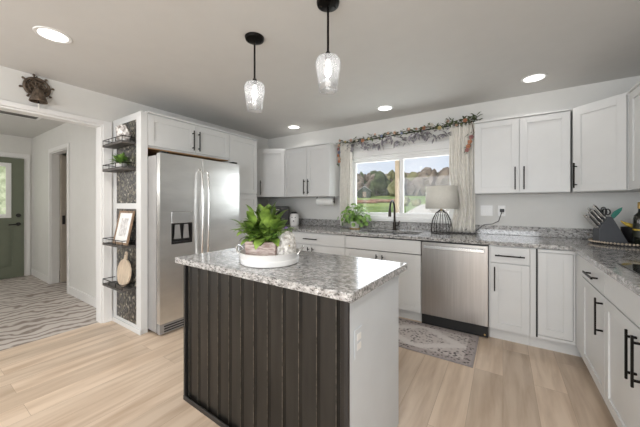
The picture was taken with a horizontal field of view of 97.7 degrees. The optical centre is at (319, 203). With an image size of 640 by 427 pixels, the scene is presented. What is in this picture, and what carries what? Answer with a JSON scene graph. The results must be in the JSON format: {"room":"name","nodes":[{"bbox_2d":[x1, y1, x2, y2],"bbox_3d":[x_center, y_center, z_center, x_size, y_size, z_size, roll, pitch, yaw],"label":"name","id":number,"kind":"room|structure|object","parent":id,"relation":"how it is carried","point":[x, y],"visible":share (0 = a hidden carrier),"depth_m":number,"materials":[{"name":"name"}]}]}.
{"room":"kitchen","nodes":[
{"label":"kitchen","id":0,"kind":"room"},
{"bbox_2d":[0,134,66,279],"bbox_3d":[-5.446,0.049,4.517,0.100,2.417,4.800,0,0,33],"label":"wall","id":1,"kind":"structure","parent":0,"point":[8,143],"depth_m":4.86,"materials":[{"name":"paint"}]},
{"bbox_2d":[0,157,23,278],"bbox_3d":[-5.353,0.237,4.462,0.105,2.020,0.890,0,0,33],"label":"door","id":2,"kind":"structure","parent":1,"relation":"in","point":[11,169],"depth_m":4.73,"materials":[{"name":"green paint"}]},
{"bbox_2d":[0,152,29,275],"bbox_3d":[-5.393,0.197,4.488,0.020,2.120,1.050,0,0,33],"label":"trim","id":3,"kind":"structure","parent":1,"relation":"attached to","point":[26,157],"depth_m":4.88,"materials":[{"name":"paint"}]},
{"bbox_2d":[32,123,95,297],"bbox_3d":[-3.677,0.049,4.089,3.330,2.417,0.100,0,0,33],"label":"wall","id":4,"kind":"structure","parent":0,"point":[82,139],"depth_m":3.81,"materials":[{"name":"paint"}]},
{"bbox_2d":[48,143,69,293],"bbox_3d":[-3.857,0.202,4.196,0.910,2.110,0.118,0,0,33],"label":"trim","id":5,"kind":"structure","parent":4,"relation":"attached to","point":[53,158],"depth_m":4.38,"materials":[{"name":"paint"}]},
{"bbox_2d":[31,269,95,307],"bbox_3d":[-3.716,1.202,4.047,3.310,0.110,0.014,0,0,33],"label":"baseboard","id":6,"kind":"structure","parent":4,"relation":"attached to","point":[86,298],"depth_m":3.73,"materials":[{"name":"paint"}]},
{"bbox_2d":[60,155,66,281],"bbox_3d":[-3.942,0.237,4.713,0.042,2.020,0.645,0,0,33],"label":"door","id":7,"kind":"structure","parent":4,"relation":"in","point":[63,159],"depth_m":4.46,"materials":[{"name":"white wood"}]},
{"bbox_2d":[0,66,267,309],"bbox_3d":[-2.758,0.049,2.341,0.120,2.417,6.500,0,0,33],"label":"wall","id":8,"kind":"structure","parent":0,"point":[66,98],"depth_m":2.83,"materials":[{"name":"paint"}]},
{"bbox_2d":[19,74,53,108],"bbox_3d":[-2.513,-1.003,2.497,0.130,0.315,0.230,0,0,33],"label":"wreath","id":9,"kind":"object","parent":8,"relation":"attached to","point":[35,87],"visible":1,"depth_m":2.49,"materials":[{"name":"brown metal"}]},
{"bbox_2d":[0,99,111,322],"bbox_3d":[-2.639,0.177,2.523,0.160,2.160,1.245,0,0,33],"label":"trim","id":10,"kind":"structure","parent":8,"relation":"attached to","point":[104,130],"depth_m":2.95,"materials":[{"name":"paint"}]},
{"bbox_2d":[145,111,229,159],"bbox_3d":[-1.661,-0.733,3.303,0.657,0.356,0.976,0,0,33],"label":"upper cabinet","id":11,"kind":"object","parent":8,"relation":"attached to","point":[165,132],"visible":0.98,"depth_m":3.07,"materials":[{"name":"paint"}]},
{"bbox_2d":[148,148,227,161],"bbox_3d":[-1.679,-0.550,3.314,0.582,0.010,0.968,0,0,33],"label":"board","id":12,"kind":"object","parent":11,"relation":"attached to","point":[151,151],"visible":0.36,"depth_m":3.10,"materials":[{"name":"brown wood"}]},
{"bbox_2d":[0,275,616,426],"bbox_3d":[-2.193,1.307,1.972,8.330,0.100,6.740,0,0,33],"label":"floor","id":13,"kind":"structure","parent":0,"point":[108,374],"depth_m":2.00,"materials":[{"name":"brown wood"}]},
{"bbox_2d":[112,111,147,334],"bbox_3d":[-1.959,0.182,2.871,0.632,2.150,0.074,0,0,33],"label":"refrigerator surround","id":14,"kind":"object","parent":13,"relation":"on","point":[130,188],"visible":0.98,"depth_m":2.77,"materials":[{"name":"paint"}]},
{"bbox_2d":[102,276,134,292],"bbox_3d":[-2.033,0.808,2.820,0.450,0.071,0.114,0,0,33],"label":"shelf","id":15,"kind":"object","parent":14,"relation":"attached to","point":[114,285],"visible":1,"depth_m":2.75,"materials":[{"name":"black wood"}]},
{"bbox_2d":[117,252,131,286],"bbox_3d":[-1.950,0.650,2.792,0.279,0.341,0.053,0,0,33],"label":"cutting board","id":16,"kind":"object","parent":15,"relation":"on","point":[124,271],"visible":0.95,"depth_m":2.78,"materials":[{"name":"brown wood"}]},
{"bbox_2d":[102,135,134,148],"bbox_3d":[-2.033,-0.619,2.820,0.450,0.071,0.114,0,0,33],"label":"shelf","id":17,"kind":"object","parent":14,"relation":"attached to","point":[121,143],"visible":1,"depth_m":2.75,"materials":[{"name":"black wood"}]},
{"bbox_2d":[115,124,130,140],"bbox_3d":[-1.949,-0.689,2.757,0.196,0.169,0.115,0,0,33],"label":"rock","id":18,"kind":"object","parent":17,"relation":"on","point":[121,129],"visible":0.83,"depth_m":2.71,"materials":[{"name":"white stone"}]},
{"bbox_2d":[102,161,134,172],"bbox_3d":[-2.033,-0.366,2.820,0.450,0.071,0.114,0,0,33],"label":"shelf","id":19,"kind":"object","parent":14,"relation":"attached to","point":[115,169],"visible":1,"depth_m":2.75,"materials":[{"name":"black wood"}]},
{"bbox_2d":[109,152,129,166],"bbox_3d":[-1.982,-0.434,2.791,0.234,0.160,0.194,0,0,33],"label":"plant","id":20,"kind":"object","parent":19,"relation":"on","point":[118,158],"visible":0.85,"depth_m":2.76,"materials":[{"name":"green plant"}]},
{"bbox_2d":[114,163,126,166],"bbox_3d":[-1.988,-0.377,2.789,0.110,0.045,0.110,0,0,33],"label":"plant pot","id":21,"kind":"object","parent":19,"relation":"on","point":[117,164],"depth_m":2.75,"materials":[{"name":"white ceramic"}]},
{"bbox_2d":[102,237,134,247],"bbox_3d":[-2.033,0.389,2.820,0.450,0.071,0.114,0,0,33],"label":"shelf","id":22,"kind":"object","parent":14,"relation":"attached to","point":[112,244],"visible":0.93,"depth_m":2.74,"materials":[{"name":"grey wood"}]},
{"bbox_2d":[113,211,134,245],"bbox_3d":[-1.954,0.236,2.786,0.310,0.331,0.079,0,0,33],"label":"picture frame","id":23,"kind":"object","parent":22,"relation":"on","point":[125,218],"visible":0.91,"depth_m":2.77,"materials":[{"name":"brown wood"}]},
{"bbox_2d":[115,213,131,242],"bbox_3d":[-1.953,0.236,2.787,0.270,0.295,0.006,0,-11,33],"label":"print","id":24,"kind":"object","parent":23,"relation":"attached to","point":[124,223],"depth_m":2.78,"materials":[{"name":"white paper"}]},
{"bbox_2d":[148,151,238,334],"bbox_3d":[-1.514,0.378,3.200,0.807,1.758,0.952,0,0,33],"label":"refrigerator","id":25,"kind":"object","parent":13,"relation":"on","point":[192,202],"visible":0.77,"depth_m":2.79,"materials":[{"name":"grey metal"}]},
{"bbox_2d":[224,132,257,246],"bbox_3d":[-1.276,0.173,3.921,0.625,2.168,0.485,0,0,33],"label":"pantry cabinet","id":26,"kind":"object","parent":13,"relation":"on","point":[242,149],"visible":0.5,"depth_m":3.77,"materials":[{"name":"paint"}]},
{"bbox_2d":[175,246,406,426],"bbox_3d":[-0.207,0.799,1.711,1.281,0.915,0.694,0,0,35],"label":"kitchen island","id":27,"kind":"object","parent":13,"relation":"on","point":[313,341],"visible":0.92,"depth_m":1.39,"materials":[{"name":"paint"}]},
{"bbox_2d":[236,244,303,267],"bbox_3d":[-0.293,0.290,1.643,0.374,0.102,0.352,0,0,33],"label":"round tray","id":28,"kind":"object","parent":27,"relation":"on","point":[275,261],"visible":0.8,"depth_m":1.50,"materials":[{"name":"white ceramic"}]},
{"bbox_2d":[230,202,298,255],"bbox_3d":[-0.322,0.158,1.641,0.379,0.349,0.364,0,0,8],"label":"peace lily","id":29,"kind":"object","parent":28,"relation":"on","point":[259,242],"visible":0.96,"depth_m":1.58,"materials":[{"name":"green plant"}]},
{"bbox_2d":[276,226,296,254],"bbox_3d":[-0.198,0.233,1.635,0.128,0.201,0.128,0,0,33],"label":"jar","id":30,"kind":"object","parent":28,"relation":"on","point":[287,244],"visible":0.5,"depth_m":1.59,"materials":[{"name":"white"}]},
{"bbox_2d":[354,325,362,359],"bbox_3d":[0.162,0.582,1.179,0.004,0.120,0.072,0,0,35],"label":"outlet plate","id":31,"kind":"object","parent":27,"relation":"attached to","point":[358,329],"depth_m":1.17,"materials":[{"name":"paint"}]},
{"bbox_2d":[292,231,354,255],"bbox_3d":[0.057,0.818,3.953,1.008,0.878,0.714,0,0,33],"label":"base cabinet","id":32,"kind":"object","parent":13,"relation":"on","point":[313,242],"visible":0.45,"depth_m":3.60,"materials":[{"name":"paint"}]},
{"bbox_2d":[345,236,421,321],"bbox_3d":[0.853,0.824,3.433,0.895,0.866,0.712,0,0,33],"label":"base cabinet","id":33,"kind":"object","parent":13,"relation":"on","point":[410,280],"visible":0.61,"depth_m":3.04,"materials":[{"name":"paint"}]},
{"bbox_2d":[399,318,478,367],"bbox_3d":[0.944,1.252,2.650,0.940,0.008,0.600,0,0,34],"label":"rug","id":34,"kind":"object","parent":13,"relation":"on","point":[457,347],"visible":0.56,"depth_m":2.52,"materials":[{"name":"grey fabric"}]},
{"bbox_2d":[422,240,488,337],"bbox_3d":[1.460,0.814,2.988,0.600,0.866,0.643,0,0,33],"label":"dishwasher","id":35,"kind":"object","parent":13,"relation":"on","point":[455,276],"visible":0.99,"depth_m":2.73,"materials":[{"name":"grey metal"}]},
{"bbox_2d":[489,245,529,344],"bbox_3d":[1.864,0.818,2.771,0.305,0.878,0.714,0,0,33],"label":"base cabinet","id":36,"kind":"object","parent":13,"relation":"on","point":[509,266],"visible":0.95,"depth_m":2.51,"materials":[{"name":"paint"}]},
{"bbox_2d":[529,248,581,356],"bbox_3d":[2.391,0.818,2.449,0.930,0.878,0.674,0,0,33],"label":"base cabinet","id":37,"kind":"object","parent":13,"relation":"on","point":[552,271],"visible":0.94,"depth_m":2.34,"materials":[{"name":"paint"}]},
{"bbox_2d":[576,254,582,355],"bbox_3d":[2.040,0.822,2.144,0.083,0.870,0.216,0,0,33],"label":"filler panel","id":38,"kind":"object","parent":13,"relation":"on","point":[579,276],"visible":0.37,"depth_m":2.15,"materials":[{"name":"paint"}]},
{"bbox_2d":[582,258,605,400],"bbox_3d":[2.042,0.818,1.682,0.674,0.878,0.549,0,0,33],"label":"base cabinet","id":39,"kind":"object","parent":13,"relation":"on","point":[593,279],"visible":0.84,"depth_m":1.80,"materials":[{"name":"paint"}]},
{"bbox_2d":[605,273,639,426],"bbox_3d":[1.618,0.818,1.032,0.673,0.878,1.000,0,0,33],"label":"base cabinet","id":40,"kind":"object","parent":13,"relation":"on","point":[622,305],"visible":0.95,"depth_m":1.39,"materials":[{"name":"paint"}]},
{"bbox_3d":[1.206,0.818,0.403,0.674,0.878,0.500,0,0,33],"label":"base cabinet","id":41,"kind":"object","parent":13,"relation":"on","visible":0},
{"bbox_2d":[285,218,639,295],"bbox_3d":[0.210,0.310,2.514,4.656,0.136,2.958,0,0,33],"label":"countertop","id":42,"kind":"structure","parent":41,"relation":"on","point":[605,258],"depth_m":2.79,"materials":[{"name":"stone"}]},
{"bbox_2d":[257,206,288,224],"bbox_3d":[-0.739,0.192,4.423,0.480,0.300,0.333,0,0,-9],"label":"toaster oven","id":43,"kind":"object","parent":42,"relation":"on","point":[285,216],"visible":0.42,"depth_m":4.32,"materials":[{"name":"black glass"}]},
{"bbox_2d":[290,212,298,225],"bbox_3d":[-0.403,0.232,4.368,0.148,0.220,0.158,0,0,3],"label":"canister","id":44,"kind":"object","parent":42,"relation":"on","point":[294,217],"visible":1,"depth_m":4.32,"materials":[{"name":"white ceramic"}]},
{"bbox_2d":[337,203,371,228],"bbox_3d":[0.459,0.166,3.844,0.406,0.350,0.430,0,0,-19],"label":"potted pilea","id":45,"kind":"object","parent":42,"relation":"on","point":[354,221],"visible":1,"depth_m":3.77,"materials":[{"name":"green plant"}]},
{"bbox_2d":[350,221,358,227],"bbox_3d":[0.476,0.291,3.835,0.132,0.100,0.132,0,0,33],"label":"pot","id":46,"kind":"object","parent":45,"relation":"attached to","point":[356,225],"depth_m":3.79,"materials":[{"name":"white ceramic"}]},
{"bbox_2d":[355,232,421,254],"bbox_3d":[0.864,0.489,3.450,0.754,0.216,0.384,0,0,33],"label":"sink","id":47,"kind":"object","parent":42,"relation":"in","point":[379,232],"visible":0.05,"depth_m":3.24,"materials":[{"name":"metal"}]},
{"bbox_2d":[388,200,399,229],"bbox_3d":[0.946,0.146,3.584,0.101,0.393,0.236,0,0,33],"label":"faucet","id":48,"kind":"object","parent":42,"relation":"on","point":[391,201],"visible":0.98,"depth_m":3.65,"materials":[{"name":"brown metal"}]},
{"bbox_2d":[425,185,503,233],"bbox_3d":[1.599,0.069,3.143,0.788,0.545,0.362,0,0,33],"label":"table lamp","id":49,"kind":"object","parent":42,"relation":"on","point":[441,197],"visible":0.99,"depth_m":3.12,"materials":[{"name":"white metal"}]},
{"bbox_2d":[588,238,639,246],"bbox_3d":[2.580,0.328,2.375,0.445,0.028,0.444,0,0,33],"label":"serving tray","id":50,"kind":"object","parent":42,"relation":"on","point":[628,244],"visible":0.56,"depth_m":2.29,"materials":[{"name":"beige wood"}]},
{"bbox_2d":[593,216,627,242],"bbox_3d":[2.480,0.219,2.392,0.189,0.218,0.101,0,0,21],"label":"knife block","id":51,"kind":"object","parent":50,"relation":"on","point":[609,231],"visible":0.83,"depth_m":2.35,"materials":[{"name":"grey plastic"}]},
{"bbox_2d":[583,214,595,227],"bbox_3d":[2.365,0.151,2.449,0.096,0.125,0.026,0,0,21],"label":"kitchen knife","id":52,"kind":"object","parent":51,"relation":"in","point":[584,215],"visible":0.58,"depth_m":2.45,"materials":[{"name":"metal"}]},
{"bbox_2d":[586,215,599,228],"bbox_3d":[2.353,0.156,2.411,0.090,0.116,0.026,0,0,21],"label":"kitchen knife","id":53,"kind":"object","parent":51,"relation":"in","point":[594,223],"visible":1,"depth_m":2.40,"materials":[{"name":"metal"}]},
{"bbox_2d":[588,211,601,224],"bbox_3d":[2.364,0.123,2.406,0.096,0.125,0.026,0,0,21],"label":"kitchen knife","id":54,"kind":"object","parent":51,"relation":"in","point":[592,215],"visible":1,"depth_m":2.40,"materials":[{"name":"metal"}]},
{"bbox_2d":[591,209,603,221],"bbox_3d":[2.381,0.100,2.400,0.090,0.116,0.026,0,0,21],"label":"kitchen knife","id":55,"kind":"object","parent":51,"relation":"in","point":[597,215],"visible":1,"depth_m":2.39,"materials":[{"name":"metal"}]},
{"bbox_2d":[592,204,605,218],"bbox_3d":[2.391,0.068,2.396,0.096,0.125,0.026,0,0,21],"label":"kitchen knife","id":56,"kind":"object","parent":51,"relation":"in","point":[596,208],"visible":1,"depth_m":2.39,"materials":[{"name":"metal"}]},
{"bbox_2d":[602,209,610,215],"bbox_3d":[2.482,0.080,2.428,0.064,0.075,0.013,0,0,21],"label":"scissors","id":57,"kind":"object","parent":51,"relation":"on","point":[606,211],"visible":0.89,"depth_m":2.42,"materials":[{"name":"plastic"}]},
{"bbox_2d":[620,226,632,242],"bbox_3d":[2.657,0.264,2.373,0.150,0.130,0.150,0,0,33],"label":"fruit bowl","id":58,"kind":"object","parent":50,"relation":"on","point":[627,232],"visible":0.58,"depth_m":2.36,"materials":[{"name":"black ceramic"}]},
{"bbox_2d":[621,221,632,227],"bbox_3d":[2.611,0.172,2.337,0.141,0.063,0.034,0,0,41],"label":"banana","id":59,"kind":"object","parent":58,"relation":"on","point":[624,223],"visible":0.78,"depth_m":2.35,"materials":[{"name":"yellow food"}]},
{"bbox_2d":[632,202,639,244],"bbox_3d":[2.572,0.158,2.243,0.090,0.342,0.090,0,0,33],"label":"oil bottle","id":60,"kind":"object","parent":50,"relation":"on","point":[636,218],"visible":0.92,"depth_m":2.24,"materials":[{"name":"clear glass"}]},
{"bbox_3d":[2.588,0.263,2.496,0.100,0.130,0.100,0,0,33],"label":"utensil crock","id":61,"kind":"object","parent":50,"relation":"on","visible":0},
{"bbox_2d":[611,207,622,218],"bbox_3d":[2.607,0.169,2.472,0.090,0.280,0.016,0,0,41],"label":"spatula","id":62,"kind":"object","parent":61,"relation":"in","point":[615,213],"visible":0.67,"depth_m":2.46,"materials":[{"name":"teal plastic"}]},
{"bbox_2d":[617,263,639,274],"bbox_3d":[1.697,0.338,1.138,0.505,0.007,0.763,0,0,33],"label":"cooktop","id":63,"kind":"object","parent":42,"relation":"in","point":[635,268],"visible":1,"depth_m":1.49,"materials":[{"name":"black glass"}]},
{"bbox_2d":[0,0,639,138],"bbox_3d":[-2.193,-1.220,1.972,8.330,0.120,6.740,0,0,33],"label":"ceiling","id":64,"kind":"structure","parent":0,"point":[194,59],"depth_m":2.12,"materials":[{"name":"paint"}]},
{"bbox_2d":[0,110,40,119],"bbox_3d":[-3.959,-1.154,3.521,0.240,0.012,0.640,0,0,33],"label":"ceiling vent","id":65,"kind":"object","parent":64,"relation":"in","point":[1,112],"visible":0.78,"depth_m":3.65,"materials":[{"name":"white metal"}]},
{"bbox_2d":[32,26,71,43],"bbox_3d":[-1.835,-1.157,1.924,0.200,0.006,0.200,0,0,33],"label":"recessed light","id":66,"kind":"object","parent":64,"relation":"in","point":[48,33],"visible":1,"depth_m":1.91,"materials":[{"name":"white glass"}]},
{"bbox_2d":[244,32,263,112],"bbox_3d":[-0.457,-0.904,1.953,0.145,0.512,0.145,0,0,-37],"label":"pendant light","id":67,"kind":"object","parent":64,"relation":"hanging from","point":[254,38],"visible":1,"depth_m":1.94,"materials":[{"name":"black metal"}]},
{"bbox_2d":[252,78,256,85],"bbox_3d":[-0.457,-0.850,1.953,0.040,0.050,0.040,0,0,33],"label":"socket","id":68,"kind":"object","parent":67,"relation":"attached to","point":[254,81],"depth_m":1.94,"materials":[{"name":"white metal"}]},
{"bbox_2d":[287,125,299,128],"bbox_3d":[-0.393,-1.157,4.230,0.200,0.006,0.200,0,0,33],"label":"recessed light","id":69,"kind":"object","parent":64,"relation":"in","point":[290,126],"visible":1,"depth_m":4.24,"materials":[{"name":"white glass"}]},
{"bbox_2d":[315,0,340,92],"bbox_3d":[0.046,-0.904,1.609,0.145,0.512,0.145,0,0,-37],"label":"pendant light","id":70,"kind":"object","parent":64,"relation":"hanging from","point":[327,6],"visible":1,"depth_m":1.60,"materials":[{"name":"black metal"}]},
{"bbox_2d":[325,51,330,60],"bbox_3d":[0.046,-0.850,1.609,0.040,0.050,0.040,0,0,33],"label":"socket","id":71,"kind":"object","parent":70,"relation":"attached to","point":[327,55],"depth_m":1.60,"materials":[{"name":"white metal"}]},
{"bbox_2d":[377,105,392,110],"bbox_3d":[0.787,-1.157,3.390,0.200,0.006,0.200,0,0,33],"label":"recessed light","id":72,"kind":"object","parent":64,"relation":"in","point":[384,107],"visible":1,"depth_m":3.39,"materials":[{"name":"white glass"}]},
{"bbox_2d":[521,73,547,82],"bbox_3d":[1.973,-1.157,2.581,0.200,0.006,0.200,0,0,33],"label":"recessed light","id":73,"kind":"object","parent":64,"relation":"in","point":[532,78],"visible":1,"depth_m":2.58,"materials":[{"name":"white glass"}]},
{"bbox_2d":[268,76,639,234],"bbox_3d":[1.003,0.049,3.837,4.780,2.417,0.120,0,0,33],"label":"wall","id":74,"kind":"structure","parent":0,"point":[556,210],"depth_m":3.06,"materials":[{"name":"paint"}]},
{"bbox_2d":[256,149,295,197],"bbox_3d":[-0.796,-0.480,4.576,0.717,0.751,0.609,0,0,33],"label":"upper cabinet","id":75,"kind":"object","parent":74,"relation":"attached to","point":[271,163],"visible":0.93,"depth_m":4.34,"materials":[{"name":"paint"}]},
{"bbox_2d":[285,142,339,196],"bbox_3d":[-0.107,-0.480,4.245,0.799,0.751,0.410,0,0,33],"label":"upper cabinet","id":76,"kind":"object","parent":74,"relation":"attached to","point":[313,170],"visible":0.98,"depth_m":4.07,"materials":[{"name":"paint"}]},
{"bbox_2d":[316,196,334,204],"bbox_3d":[0.083,-0.040,4.128,0.316,0.130,0.109,0,0,33],"label":"paper towel holder","id":77,"kind":"object","parent":76,"relation":"attached to","point":[319,201],"visible":0.94,"depth_m":4.08,"materials":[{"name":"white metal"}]},
{"bbox_2d":[353,140,453,223],"bbox_3d":[1.051,-0.266,3.772,1.610,1.005,0.155,0,0,33],"label":"window","id":78,"kind":"structure","parent":74,"relation":"in","point":[362,155],"depth_m":3.73,"materials":[{"name":"paint"}]},
{"bbox_2d":[351,121,474,142],"bbox_3d":[1.061,-0.903,3.671,1.718,0.074,0.091,0,0,33],"label":"curtain rod","id":79,"kind":"object","parent":74,"relation":"attached to","point":[473,121],"visible":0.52,"depth_m":3.57,"materials":[{"name":"black metal"}]},
{"bbox_2d":[340,142,352,226],"bbox_3d":[0.378,-0.273,4.045,0.197,1.200,0.070,0,0,33],"label":"curtain","id":80,"kind":"object","parent":79,"relation":"hanging from","point":[346,164],"visible":0.8,"depth_m":4.03,"materials":[{"name":"fabric"}]},
{"bbox_2d":[336,112,482,165],"bbox_3d":[1.012,-0.787,3.608,1.895,0.491,0.156,0,0,34],"label":"flower garland","id":81,"kind":"object","parent":79,"relation":"hanging from","point":[361,140],"visible":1,"depth_m":3.50,"materials":[{"name":"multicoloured plant"}]},
{"bbox_2d":[449,122,474,232],"bbox_3d":[1.635,-0.295,3.224,0.270,1.245,0.070,0,0,33],"label":"curtain","id":82,"kind":"object","parent":79,"relation":"hanging from","point":[461,164],"visible":0.91,"depth_m":3.21,"materials":[{"name":"fabric"}]},
{"bbox_2d":[289,218,622,238],"bbox_3d":[0.210,0.291,2.514,4.656,0.099,2.958,0,0,33],"label":"backsplash","id":83,"kind":"structure","parent":74,"relation":"attached to","point":[579,233],"depth_m":3.15,"materials":[{"name":"stone"}]},
{"bbox_2d":[481,205,492,215],"bbox_3d":[1.892,0.077,3.177,0.120,0.120,0.010,0,0,33],"label":"switch plate","id":84,"kind":"object","parent":74,"relation":"attached to","point":[486,210],"visible":1,"depth_m":3.17,"materials":[{"name":"white plastic"}]},
{"bbox_2d":[498,205,505,215],"bbox_3d":[2.014,0.077,3.098,0.072,0.120,0.008,0,0,33],"label":"wall outlet","id":85,"kind":"object","parent":74,"relation":"attached to","point":[499,206],"visible":1,"depth_m":3.09,"materials":[{"name":"white plastic"}]},
{"bbox_2d":[474,108,570,194],"bbox_3d":[2.021,-0.480,2.854,0.761,0.751,0.410,0,0,33],"label":"upper cabinet","id":86,"kind":"object","parent":74,"relation":"attached to","point":[527,153],"visible":1,"depth_m":2.69,"materials":[{"name":"paint"}]},
{"bbox_2d":[568,92,639,192],"bbox_3d":[2.534,-0.480,2.378,0.619,0.751,0.644,0,0,33],"label":"upper cabinet","id":87,"kind":"object","parent":74,"relation":"attached to","point":[599,130],"visible":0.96,"depth_m":2.30,"materials":[{"name":"paint"}]},
{"bbox_3d":[1.242,0.048,-0.275,0.120,2.417,6.740,0,0,33],"label":"wall","id":88,"kind":"structure","parent":0,"visible":0},
{"bbox_2d":[628,81,639,189],"bbox_3d":[2.254,-0.480,1.719,0.367,0.751,0.764,0,0,33],"label":"upper cabinet","id":89,"kind":"object","parent":88,"relation":"attached to","point":[634,92],"visible":1,"depth_m":2.04,"materials":[{"name":"paint"}]},
{"label":"outside","id":90,"kind":"structure","parent":0,"visible":0},
{"bbox_2d":[357,196,425,212],"bbox_3d":[17.323,-4.664,172.673,400.000,15.352,300.000,0,0,33],"label":"ground","id":91,"kind":"structure","parent":90,"point":[371,207],"depth_m":39.52,"materials":[{"name":"green plant"}]},
{"bbox_2d":[357,186,371,197],"bbox_3d":[9.768,-2.583,61.717,3.224,2.604,3.596,0,0,8],"label":"shed","id":92,"kind":"object","parent":91,"relation":"on","point":[364,192],"visible":0.9,"depth_m":60.09,"materials":[{"name":"metal"}]},
{"bbox_2d":[357,201,377,203],"bbox_3d":[7.278,-0.255,43.296,3.424,0.474,0.515,0,0,30],"label":"log","id":93,"kind":"object","parent":91,"relation":"on","point":[358,202],"visible":0.9,"depth_m":43.14,"materials":[{"name":"brown wood"}]},
{"bbox_2d":[374,200,394,202],"bbox_3d":[9.995,-0.384,43.072,3.424,0.474,0.515,0,0,19],"label":"log","id":94,"kind":"object","parent":91,"relation":"on","point":[379,201],"visible":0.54,"depth_m":42.98,"materials":[{"name":"brown wood"}]},
{"bbox_2d":[395,160,399,212],"bbox_3d":[1.486,0.557,5.361,0.180,4.000,0.180,0,0,33],"label":"porch post","id":95,"kind":"object","parent":91,"relation":"on","point":[397,162],"visible":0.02,"depth_m":5.33,"materials":[{"name":"brown wood"}]},
{"bbox_2d":[359,170,438,195],"bbox_3d":[7.388,-6.375,104.236,133.981,11.466,64.095,0,0,33],"label":"woodland","id":96,"kind":"object","parent":91,"relation":"on","point":[380,183],"visible":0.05,"depth_m":65.09,"materials":[{"name":"green plant"}]},
{"bbox_2d":[357,167,449,195],"bbox_3d":[7.362,-6.611,104.717,131.827,11.713,64.958,0,0,33],"label":"woodland","id":97,"kind":"object","parent":91,"relation":"on","point":[416,187],"visible":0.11,"depth_m":60.40,"materials":[{"name":"plant"}]},
{"bbox_2d":[404,197,409,205],"bbox_3d":[10.772,-0.200,36.018,1.490,1.366,1.827,0,0,33],"label":"bush","id":98,"kind":"object","parent":91,"relation":"on","point":[406,199],"visible":0.5,"depth_m":35.44,"materials":[{"name":"plant"}]},
{"bbox_2d":[411,199,420,205],"bbox_3d":[11.936,-0.070,34.647,1.117,1.025,1.370,0,0,33],"label":"bush","id":99,"kind":"object","parent":91,"relation":"on","point":[417,202],"visible":0.85,"depth_m":34.26,"materials":[{"name":"plant"}]},
{"bbox_2d":[406,204,449,213],"bbox_3d":[10.786,0.857,25.924,5.174,1.628,19.813,0,0,27],"label":"gravel drive","id":100,"kind":"structure","parent":91,"relation":"on","point":[421,208],"depth_m":27.16,"materials":[{"name":"white gravel"}]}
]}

